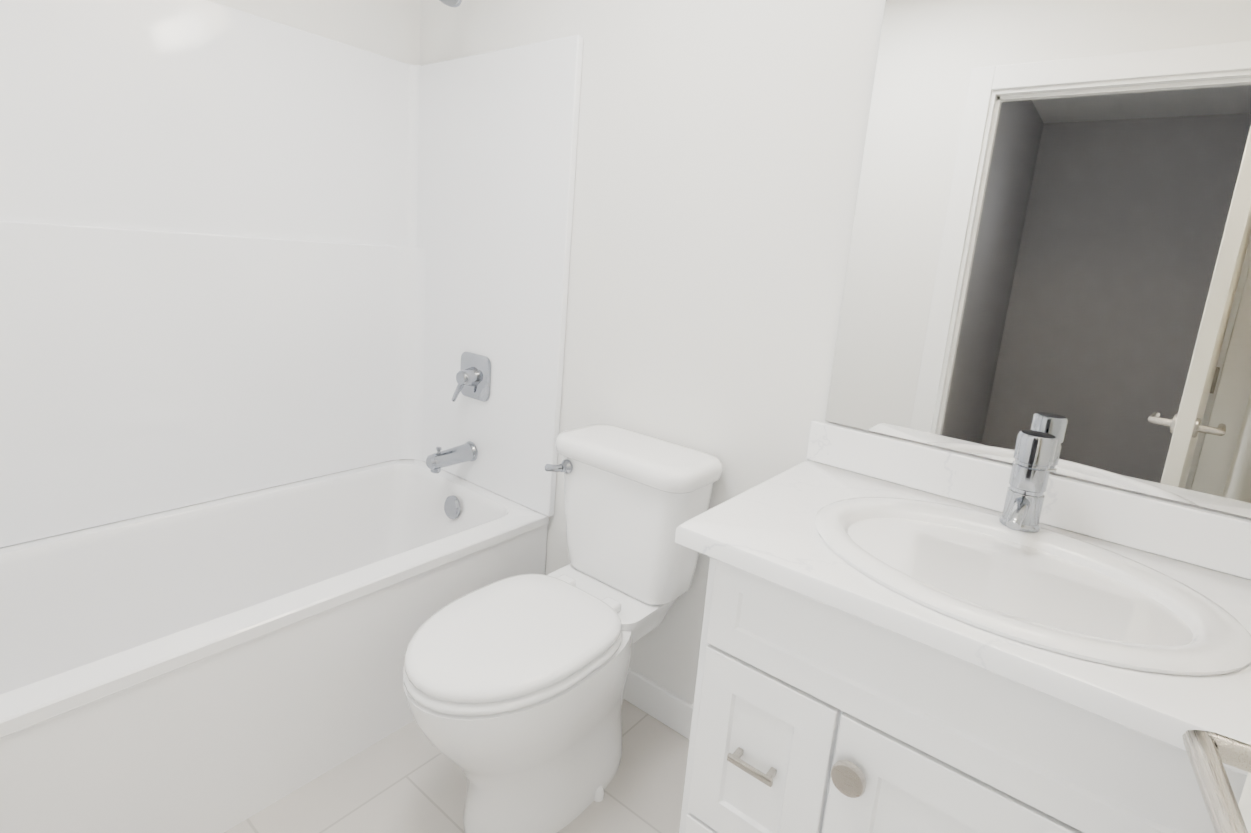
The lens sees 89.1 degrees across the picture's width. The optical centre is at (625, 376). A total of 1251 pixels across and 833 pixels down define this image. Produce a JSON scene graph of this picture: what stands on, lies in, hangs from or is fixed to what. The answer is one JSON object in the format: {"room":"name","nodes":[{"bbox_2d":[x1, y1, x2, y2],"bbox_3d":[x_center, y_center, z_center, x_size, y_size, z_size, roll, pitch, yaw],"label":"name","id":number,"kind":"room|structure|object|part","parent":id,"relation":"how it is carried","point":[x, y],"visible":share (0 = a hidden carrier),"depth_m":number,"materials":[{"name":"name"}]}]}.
{"room":"bathroom","nodes":[
{"label":"bathroom","id":0,"kind":"room"},
{"bbox_2d":[209,0,420,64],"bbox_3d":[-1.298,-0.373,1.810,0.120,2.460,1.520,13,14,37],"label":"wall","id":1,"kind":"structure","parent":0,"point":[389,28],"depth_m":2.05,"materials":[{"name":"paint"}]},
{"bbox_2d":[224,699,688,832],"bbox_3d":[-0.861,1.310,-0.050,3.640,0.060,4.440,13,14,37],"label":"floor","id":2,"kind":"structure","parent":0,"point":[408,778],"depth_m":1.54,"materials":[{"name":"tile"}]},
{"bbox_2d":[0,0,583,832],"bbox_3d":[-0.957,-0.130,1.568,0.785,2.130,1.516,13,14,37],"label":"tub","id":3,"kind":"object","parent":2,"relation":"on","point":[282,324],"visible":1,"depth_m":1.79,"materials":[{"name":"white plastic"}]},
{"bbox_2d":[403,424,722,832],"bbox_3d":[-0.169,0.609,1.511,0.436,0.830,0.757,13,14,37],"label":"toilet","id":4,"kind":"object","parent":2,"relation":"on","point":[514,688],"visible":1,"depth_m":1.44,"materials":[{"name":"white ceramic"}]},
{"bbox_3d":[-0.243,0.572,1.405,0.374,0.056,0.508,13,14,37],"label":"seat","id":5,"kind":"part","parent":4,"relation":"part of","materials":[{"name":"white plastic"}]},
{"bbox_3d":[-0.175,0.237,1.663,0.063,0.038,0.042,13,14,37],"label":"lever","id":6,"kind":"part","parent":4,"relation":"part of","materials":[{"name":"silver metal"}]},
{"bbox_2d":[675,420,1250,832],"bbox_3d":[0.567,0.635,1.066,0.871,1.064,0.550,13,14,37],"label":"bathroom vanity","id":7,"kind":"object","parent":2,"relation":"on","point":[899,636],"visible":1,"depth_m":0.94,"materials":[{"name":"white paint"}]},
{"bbox_2d":[998,429,1057,532],"bbox_3d":[0.675,0.185,1.072,0.062,0.168,0.149,13,14,37],"label":"faucet","id":8,"kind":"object","parent":7,"relation":"on","point":[1034,452],"depth_m":1.08,"materials":[{"name":"silver metal"}]},
{"bbox_2d":[814,496,1250,695],"bbox_3d":[0.576,0.355,0.995,0.574,0.151,0.448,13,14,37],"label":"sink","id":9,"kind":"object","parent":7,"relation":"in","point":[1136,625],"depth_m":0.90,"materials":[{"name":"white ceramic"}]},
{"bbox_2d":[420,0,1250,704],"bbox_3d":[0.217,-0.223,1.671,2.700,2.460,0.120,13,14,37],"label":"wall","id":10,"kind":"structure","parent":0,"point":[720,158],"depth_m":1.60,"materials":[{"name":"paint"}]},
{"bbox_2d":[623,669,692,739],"bbox_3d":[0.062,0.934,1.857,0.832,0.100,0.014,13,14,37],"label":"baseboard","id":11,"kind":"structure","parent":10,"relation":"attached to","point":[661,704],"depth_m":1.82,"materials":[{"name":"white paint"}]},
{"bbox_2d":[806,420,1250,610],"bbox_3d":[0.763,0.223,1.197,0.871,0.092,0.021,13,14,37],"label":"backsplash","id":12,"kind":"structure","parent":10,"relation":"attached to","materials":[{"name":"stone"}]},
{"bbox_2d":[825,0,1250,517],"bbox_3d":[0.822,-0.355,1.085,0.836,1.083,0.005,13,14,37],"label":"mirror","id":13,"kind":"object","parent":10,"relation":"attached to","point":[1051,232],"visible":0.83,"depth_m":1.13,"materials":[{"name":"clear glass"}]},
{"bbox_3d":[0.071,0.359,-0.249,0.020,2.025,0.120,13,14,37],"label":"door frame","id":14,"kind":"structure","parent":0,"visible":0},
{"bbox_2d":[1182,730,1250,832],"bbox_3d":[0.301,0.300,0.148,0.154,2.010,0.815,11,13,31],"label":"door handle","id":15,"kind":"object","parent":14,"relation":"attached to","point":[1209,753],"depth_m":0.44,"materials":[{"name":"silver metal"}]}
]}

